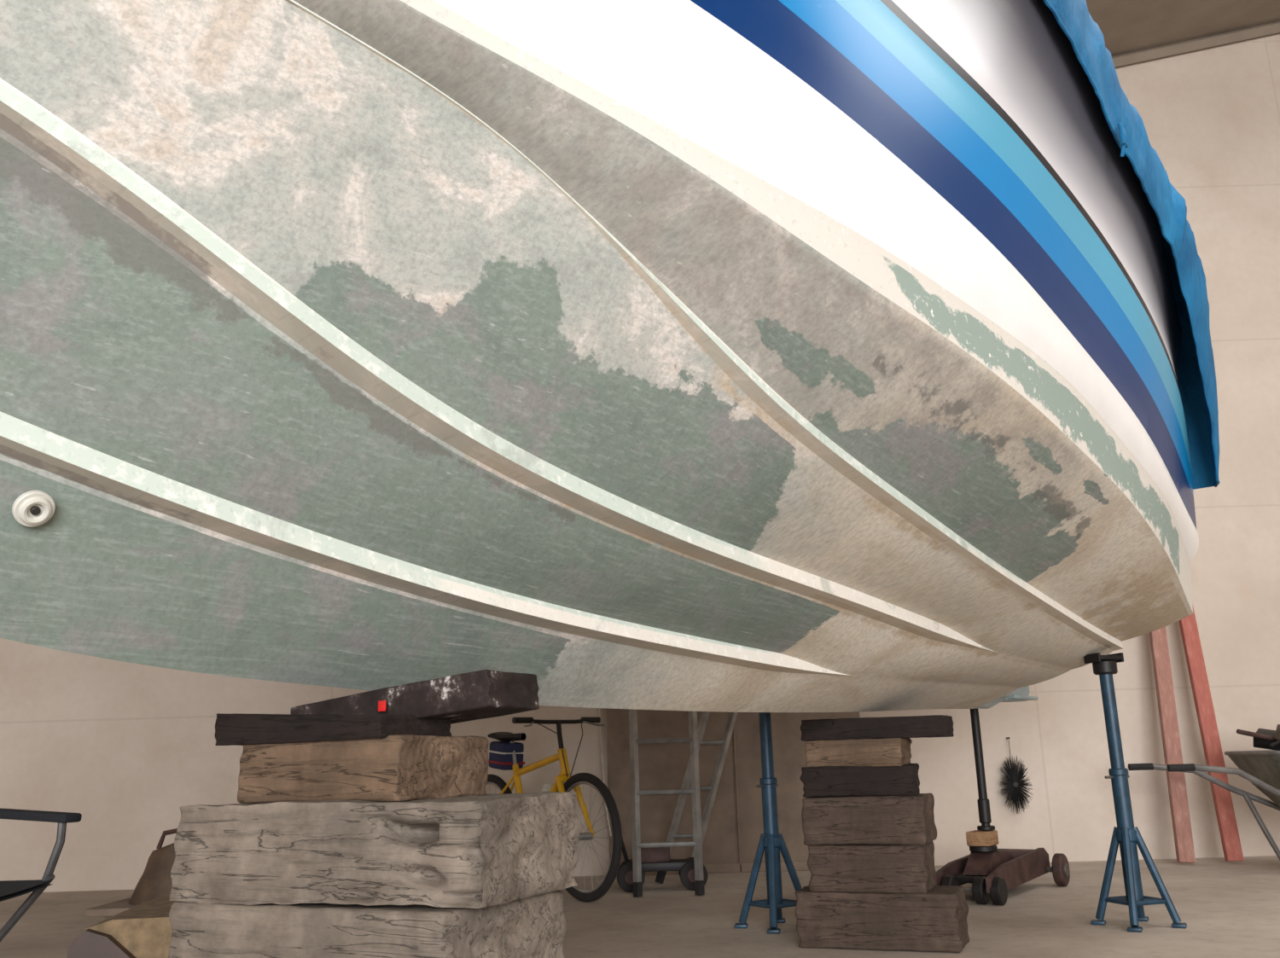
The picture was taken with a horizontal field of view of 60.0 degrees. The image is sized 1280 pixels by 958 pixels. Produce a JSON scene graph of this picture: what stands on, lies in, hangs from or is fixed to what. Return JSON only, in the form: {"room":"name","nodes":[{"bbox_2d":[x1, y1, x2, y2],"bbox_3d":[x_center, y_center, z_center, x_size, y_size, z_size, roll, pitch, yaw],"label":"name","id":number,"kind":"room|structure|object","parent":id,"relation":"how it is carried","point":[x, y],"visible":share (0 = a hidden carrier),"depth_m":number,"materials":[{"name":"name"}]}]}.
{"room":"boat repair shed","nodes":[
{"label":"boat repair shed","id":0,"kind":"room"},
{"bbox_2d":[0,32,1279,892],"bbox_3d":[0.224,-0.876,8.266,12.900,7.200,0.200,-2,-14,0],"label":"wall","id":1,"kind":"structure","parent":0,"point":[121,746],"depth_m":7.55,"materials":[{"name":"beige paint"}]},
{"bbox_2d":[598,708,611,836],"bbox_3d":[-0.253,1.353,7.553,0.075,2.061,0.076,-2,-14,0],"label":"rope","id":2,"kind":"object","parent":1,"relation":"hanging from","point":[598,708],"visible":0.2,"depth_m":7.38,"materials":[{"name":"fabric"}]},
{"bbox_2d":[999,737,1032,814],"bbox_3d":[2.479,1.968,7.366,0.217,0.493,0.107,-2,-14,0],"label":"brush","id":3,"kind":"object","parent":1,"relation":"attached to","point":[1015,785],"visible":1,"depth_m":7.33,"materials":[{"name":"metal"}]},
{"bbox_2d":[1111,21,1279,67],"bbox_3d":[4.152,-3.374,8.724,4.520,0.998,0.100,-2,-14,0],"label":"trim","id":4,"kind":"structure","parent":1,"relation":"attached to","point":[1271,28],"depth_m":8.70,"materials":[{"name":"beige wood"}]},
{"bbox_2d":[0,855,1279,957],"bbox_3d":[0.264,0.466,-1.306,12.900,0.100,18.100,-2,-14,0],"label":"floor","id":5,"kind":"structure","parent":0,"point":[1229,910],"depth_m":5.09,"materials":[{"name":"concrete"}]},
{"bbox_2d":[0,808,81,942],"bbox_3d":[-1.919,1.052,2.849,0.602,0.925,0.600,-6,-15,17],"label":"folding camp chair","id":6,"kind":"object","parent":5,"relation":"on","point":[8,889],"visible":1,"depth_m":3.03,"materials":[{"name":"grey metal"}]},
{"bbox_2d":[85,898,138,919],"bbox_3d":[-1.877,1.805,4.406,0.500,0.238,0.360,-2,-14,0],"label":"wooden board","id":7,"kind":"object","parent":5,"relation":"on","point":[107,910],"visible":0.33,"depth_m":4.26,"materials":[{"name":"beige wood"}]},
{"bbox_2d":[128,828,177,904],"bbox_3d":[-1.878,1.547,4.471,0.330,0.290,0.200,-2,-14,0],"label":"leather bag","id":8,"kind":"object","parent":7,"relation":"on","point":[155,882],"visible":0.46,"depth_m":4.39,"materials":[{"name":"brown leather"}]},
{"bbox_2d":[66,896,178,957],"bbox_3d":[-1.343,1.492,3.431,0.620,0.330,0.640,1,-14,-10],"label":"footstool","id":9,"kind":"object","parent":5,"relation":"on","point":[143,930],"visible":0.44,"depth_m":3.17,"materials":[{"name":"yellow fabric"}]},
{"bbox_2d":[168,669,581,957],"bbox_3d":[-0.559,0.895,2.355,0.803,0.923,0.438,-9,-16,27],"label":"block stack","id":10,"kind":"object","parent":5,"relation":"on","point":[360,827],"visible":1,"depth_m":2.24,"materials":[{"name":"grey wood"}]},
{"bbox_2d":[0,0,1220,712],"bbox_3d":[-0.209,-0.939,3.672,2.918,3.339,7.007,-13,-18,37],"label":"motor boat","id":11,"kind":"object","parent":10,"relation":"on","point":[728,356],"visible":0.99,"depth_m":2.51,"materials":[{"name":"paint"}]},
{"bbox_2d":[485,716,622,901],"bbox_3d":[-0.619,1.904,6.475,0.583,0.982,1.720,9,-18,-36],"label":"bicycle","id":12,"kind":"object","parent":5,"relation":"on","point":[505,754],"visible":0.44,"depth_m":6.24,"materials":[{"name":"metal"}]},
{"bbox_2d":[616,837,707,892],"bbox_3d":[0.124,2.184,6.482,0.522,0.401,0.270,-2,-14,0],"label":"trolley","id":13,"kind":"object","parent":5,"relation":"on","point":[652,859],"visible":0.62,"depth_m":6.37,"materials":[{"name":"metal"}]},
{"bbox_2d":[628,709,704,896],"bbox_3d":[0.127,1.223,6.363,0.392,2.196,0.098,-2,-14,1],"label":"ladder","id":14,"kind":"object","parent":5,"relation":"on","point":[636,793],"visible":0.52,"depth_m":6.20,"materials":[{"name":"grey metal"}]},
{"bbox_2d":[654,711,737,884],"bbox_3d":[0.534,1.418,7.127,1.008,2.187,0.128,5,-15,-23],"label":"ladder","id":15,"kind":"object","parent":5,"relation":"on","point":[724,744],"visible":0.28,"depth_m":6.91,"materials":[{"name":"grey metal"}]},
{"bbox_2d":[606,708,859,876],"bbox_3d":[0.626,1.547,7.487,1.700,2.100,0.045,-2,-14,0],"label":"door","id":16,"kind":"structure","parent":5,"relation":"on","point":[735,829],"depth_m":7.36,"materials":[{"name":"brown wood"}]},
{"bbox_2d":[734,712,802,934],"bbox_3d":[0.583,1.443,4.995,0.293,1.080,0.293,8,-17,-33],"label":"jack stand","id":17,"kind":"object","parent":5,"relation":"on","point":[770,841],"visible":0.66,"depth_m":4.92,"materials":[{"name":"teal paint"}]},
{"bbox_2d":[795,715,969,953],"bbox_3d":[0.944,1.401,4.439,0.648,0.873,0.333,-7,-15,21],"label":"block stack","id":18,"kind":"object","parent":5,"relation":"on","point":[869,831],"visible":1,"depth_m":4.32,"materials":[{"name":"brown wood"}]},
{"bbox_2d":[936,830,1070,905],"bbox_3d":[1.858,2.010,5.832,0.510,0.320,1.020,-12,-17,34],"label":"jack","id":19,"kind":"object","parent":5,"relation":"on","point":[992,871],"visible":0.86,"depth_m":5.68,"materials":[{"name":"red paint"}]},
{"bbox_2d":[970,708,994,830],"bbox_3d":[1.791,1.514,5.844,0.090,0.640,0.090,-2,-14,0],"label":"pole","id":20,"kind":"object","parent":19,"relation":"on","point":[984,810],"visible":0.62,"depth_m":5.82,"materials":[{"name":"metal"}]},
{"bbox_2d":[1083,652,1186,932],"bbox_3d":[2.060,1.316,4.758,0.293,1.125,0.293,3,-15,-17],"label":"jack stand","id":21,"kind":"object","parent":5,"relation":"on","point":[1128,836],"visible":1,"depth_m":4.70,"materials":[{"name":"teal paint"}]},
{"bbox_2d":[1149,626,1195,863],"bbox_3d":[3.450,1.302,7.315,0.105,2.311,0.434,-10,-16,30],"label":"wooden plank","id":22,"kind":"object","parent":5,"relation":"on","point":[1160,658],"visible":0.56,"depth_m":7.13,"materials":[{"name":"paint"}]},
{"bbox_2d":[1128,724,1279,860],"bbox_3d":[3.904,1.815,6.426,1.840,0.871,0.664,-2,-14,3],"label":"wheelbarrow","id":23,"kind":"object","parent":5,"relation":"on","point":[1261,768],"visible":1,"depth_m":6.50,"materials":[{"name":"metal"}]},
{"bbox_2d":[1178,606,1244,861],"bbox_3d":[3.680,1.295,7.314,0.104,2.306,0.358,-4,-14,7],"label":"wooden plank","id":24,"kind":"object","parent":5,"relation":"on","point":[1226,820],"visible":0.56,"depth_m":7.15,"materials":[{"name":"paint"}]},
{"bbox_2d":[1085,0,1279,56],"bbox_3d":[0.077,-5.837,0.290,12.500,1.690,17.700,-2,-14,0],"label":"ceiling","id":25,"kind":"structure","parent":0,"point":[1126,26],"depth_m":8.43,"materials":[{"name":"beige paint"}]}
]}

